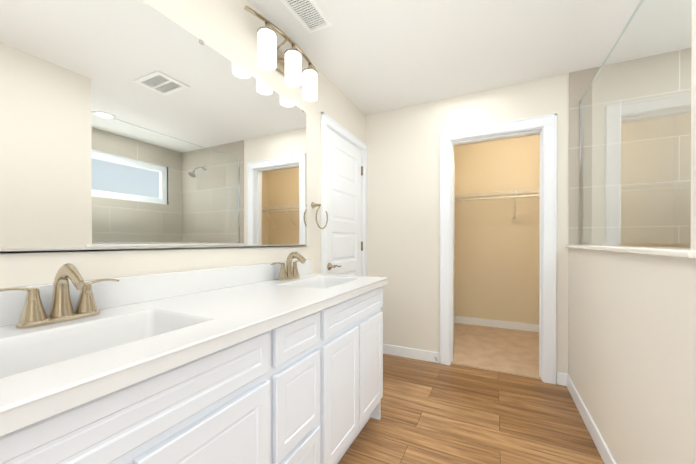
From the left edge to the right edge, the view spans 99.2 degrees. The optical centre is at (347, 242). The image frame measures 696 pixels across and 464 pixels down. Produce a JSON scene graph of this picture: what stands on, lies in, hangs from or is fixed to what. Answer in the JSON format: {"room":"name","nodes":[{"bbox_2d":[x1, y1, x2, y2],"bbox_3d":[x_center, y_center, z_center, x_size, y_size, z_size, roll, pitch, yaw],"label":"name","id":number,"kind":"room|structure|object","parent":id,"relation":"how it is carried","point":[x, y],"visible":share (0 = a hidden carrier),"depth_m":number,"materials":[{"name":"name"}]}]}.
{"room":"bathroom","nodes":[
{"label":"bathroom","id":0,"kind":"room"},
{"bbox_2d":[0,0,365,287],"bbox_3d":[-0.757,-0.094,1.299,0.120,2.410,4.200,0,0,26],"label":"wall","id":1,"kind":"structure","parent":0,"point":[227,29],"depth_m":1.47,"materials":[{"name":"beige paint"}]},
{"bbox_2d":[0,0,306,253],"bbox_3d":[-0.818,-0.442,1.026,0.008,0.940,2.360,0,0,26],"label":"mirror","id":2,"kind":"object","parent":1,"relation":"attached to","point":[125,125],"visible":1,"depth_m":1.09,"materials":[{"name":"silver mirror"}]},
{"bbox_2d":[0,259,311,326],"bbox_3d":[-0.683,0.171,1.287,0.020,0.100,1.864,0,0,26],"label":"backsplash","id":3,"kind":"structure","parent":1,"relation":"attached to","point":[139,288],"depth_m":1.13,"materials":[{"name":"white stone"}]},
{"bbox_2d":[244,5,317,101],"bbox_3d":[-0.354,-1.071,1.776,0.168,0.239,0.667,0,0,26],"label":"sconce","id":4,"kind":"object","parent":1,"relation":"attached to","point":[271,56],"visible":1,"depth_m":1.72,"materials":[{"name":"white glass"}]},
{"bbox_2d":[311,202,327,228],"bbox_3d":[-0.211,-0.198,2.180,0.067,0.197,0.165,0,0,26],"label":"towel ring","id":5,"kind":"object","parent":1,"relation":"attached to","point":[313,205],"visible":1,"depth_m":2.14,"materials":[{"name":"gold metal"}]},
{"bbox_2d":[321,112,367,275],"bbox_3d":[-0.058,0.054,2.676,0.144,2.101,0.870,0,0,26],"label":"door frame","id":6,"kind":"structure","parent":1,"relation":"attached to","point":[327,120],"depth_m":2.43,"materials":[{"name":"white wood"}]},
{"bbox_2d":[327,127,362,275],"bbox_3d":[-0.011,0.086,2.648,0.095,2.015,0.714,0,0,26],"label":"bathroom door","id":7,"kind":"structure","parent":1,"relation":"in","point":[344,175],"depth_m":2.62,"materials":[{"name":"white wood"}]},
{"bbox_2d":[247,0,691,145],"bbox_3d":[0.922,-1.349,1.256,3.320,0.100,5.830,0,0,26],"label":"ceiling","id":8,"kind":"structure","parent":0,"point":[366,57],"depth_m":1.92,"materials":[{"name":"white paint"}]},
{"bbox_2d":[280,0,331,32],"bbox_3d":[-0.250,-1.293,1.627,0.160,0.013,0.380,0,0,26],"label":"ceiling vent","id":9,"kind":"object","parent":8,"relation":"in","point":[310,16],"visible":1,"depth_m":1.68,"materials":[{"name":"white metal"}]},
{"bbox_2d":[338,354,603,463],"bbox_3d":[0.922,1.141,1.266,3.320,0.060,5.830,0,0,26],"label":"floor","id":10,"kind":"structure","parent":0,"point":[434,413],"depth_m":1.83,"materials":[{"name":"brown wood"}]},
{"bbox_2d":[0,287,382,463],"bbox_3d":[-0.439,0.686,1.166,0.567,0.850,1.830,0,0,26],"label":"bathroom vanity","id":11,"kind":"object","parent":10,"relation":"on","point":[253,364],"depth_m":0.87,"materials":[{"name":"white"}]},
{"bbox_2d":[0,273,387,438],"bbox_3d":[-0.428,0.241,1.160,0.590,0.040,1.864,0,0,26],"label":"countertop","id":12,"kind":"structure","parent":11,"relation":"on","point":[29,398],"depth_m":0.64,"materials":[{"name":"white stone"}]},
{"bbox_2d":[0,263,118,327],"bbox_3d":[-0.784,0.140,0.833,0.154,0.165,0.295,0,0,26],"label":"faucet","id":13,"kind":"object","parent":12,"relation":"on","point":[33,313],"visible":1,"depth_m":0.83,"materials":[{"name":"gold metal"}]},
{"bbox_2d":[0,307,219,378],"bbox_3d":[-0.624,0.292,0.726,0.301,0.138,0.461,0,0,26],"label":"sink","id":14,"kind":"object","parent":12,"relation":"in","point":[21,350],"depth_m":0.82,"materials":[{"name":"white ceramic"}]},
{"bbox_2d":[270,252,305,280],"bbox_3d":[-0.316,0.136,1.773,0.154,0.165,0.295,0,0,26],"label":"faucet","id":15,"kind":"object","parent":12,"relation":"on","point":[290,272],"visible":1,"depth_m":1.77,"materials":[{"name":"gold metal"}]},
{"bbox_2d":[276,275,359,290],"bbox_3d":[-0.145,0.288,1.688,0.301,0.138,0.461,0,0,26],"label":"sink","id":16,"kind":"object","parent":12,"relation":"in","point":[314,282],"depth_m":1.85,"materials":[{"name":"white ceramic"}]},
{"bbox_2d":[451,323,540,379],"bbox_3d":[1.973,1.097,2.983,1.890,0.014,1.420,0,0,26],"label":"floor","id":17,"kind":"structure","parent":10,"relation":"on","point":[508,351],"depth_m":3.02,"materials":[{"name":"beige carpet"}]},
{"bbox_2d":[365,73,579,373],"bbox_3d":[1.567,-0.099,2.420,3.040,2.410,0.120,0,0,26],"label":"wall","id":18,"kind":"structure","parent":0,"point":[403,200],"depth_m":2.79,"materials":[{"name":"beige paint"}]},
{"bbox_2d":[383,344,439,362],"bbox_3d":[0.503,1.057,2.866,0.742,0.095,0.040,0,0,26],"label":"baseboard","id":19,"kind":"structure","parent":18,"relation":"attached to","point":[429,356],"depth_m":2.82,"materials":[{"name":"white wood"}]},
{"bbox_2d":[453,151,454,346],"bbox_3d":[1.105,0.086,3.146,0.035,1.995,0.720,0,0,21],"label":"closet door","id":20,"kind":"structure","parent":18,"relation":"in","point":[453,245],"depth_m":3.05,"materials":[{"name":"white wood"}]},
{"bbox_2d":[440,113,556,384],"bbox_3d":[1.266,0.086,2.573,0.735,2.040,0.124,0,0,26],"label":"door frame","id":21,"kind":"structure","parent":18,"relation":"attached to","point":[500,135],"depth_m":2.46,"materials":[{"name":"white wood"}]},
{"bbox_2d":[453,135,539,324],"bbox_3d":[1.697,-0.099,2.424,2.130,2.410,0.004,0,0,26],"label":"wall","id":22,"kind":"structure","parent":0,"point":[496,262],"depth_m":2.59,"materials":[{"name":"beige paint"}]},
{"bbox_2d":[456,316,538,331],"bbox_3d":[2.286,1.042,3.611,1.890,0.095,0.016,0,0,26],"label":"baseboard","id":23,"kind":"structure","parent":22,"relation":"attached to","point":[459,319],"depth_m":3.79,"materials":[{"name":"white wood"}]},
{"bbox_2d":[455,188,539,220],"bbox_3d":[2.220,-0.442,3.472,1.888,0.348,0.308,0,0,26],"label":"wire closet shelf","id":24,"kind":"object","parent":22,"relation":"attached to","point":[507,193],"visible":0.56,"depth_m":3.58,"materials":[{"name":"white metal"}]},
{"bbox_2d":[568,0,695,463],"bbox_3d":[0.859,-0.090,0.427,0.150,2.410,4.080,0,0,26],"label":"wall","id":25,"kind":"structure","parent":0,"point":[632,346],"depth_m":1.16,"materials":[{"name":"beige paint"}]},
{"bbox_2d":[563,373,616,463],"bbox_3d":[1.222,1.063,1.351,0.020,0.095,2.110,0,0,26],"label":"baseboard","id":26,"kind":"structure","parent":25,"relation":"attached to","point":[605,453],"depth_m":1.72,"materials":[{"name":"white wood"}]},
{"bbox_2d":[565,245,695,258],"bbox_3d":[1.399,0.030,1.513,0.194,0.024,1.636,0,0,26],"label":"cap","id":27,"kind":"object","parent":25,"relation":"on","point":[688,253],"visible":1,"depth_m":1.08,"materials":[{"name":"white stone"}]},
{"bbox_2d":[579,0,691,248],"bbox_3d":[1.409,-0.528,1.531,0.023,1.090,1.590,0,0,26],"label":"glass panel","id":28,"kind":"object","parent":27,"relation":"on","point":[587,109],"visible":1,"depth_m":1.46,"materials":[{"name":"clear glass"}]},
{"bbox_3d":[1.937,-0.088,-0.110,0.120,2.410,4.080,0,0,26],"label":"wall","id":29,"kind":"structure","parent":0,"visible":0},
{"bbox_2d":[584,48,691,243],"bbox_3d":[1.353,-0.094,1.276,0.038,2.410,2.118,0,0,26],"label":"shower wall tile","id":30,"kind":"structure","parent":29,"relation":"attached to","point":[589,74],"depth_m":2.08,"materials":[{"name":"beige tile"}]}
]}

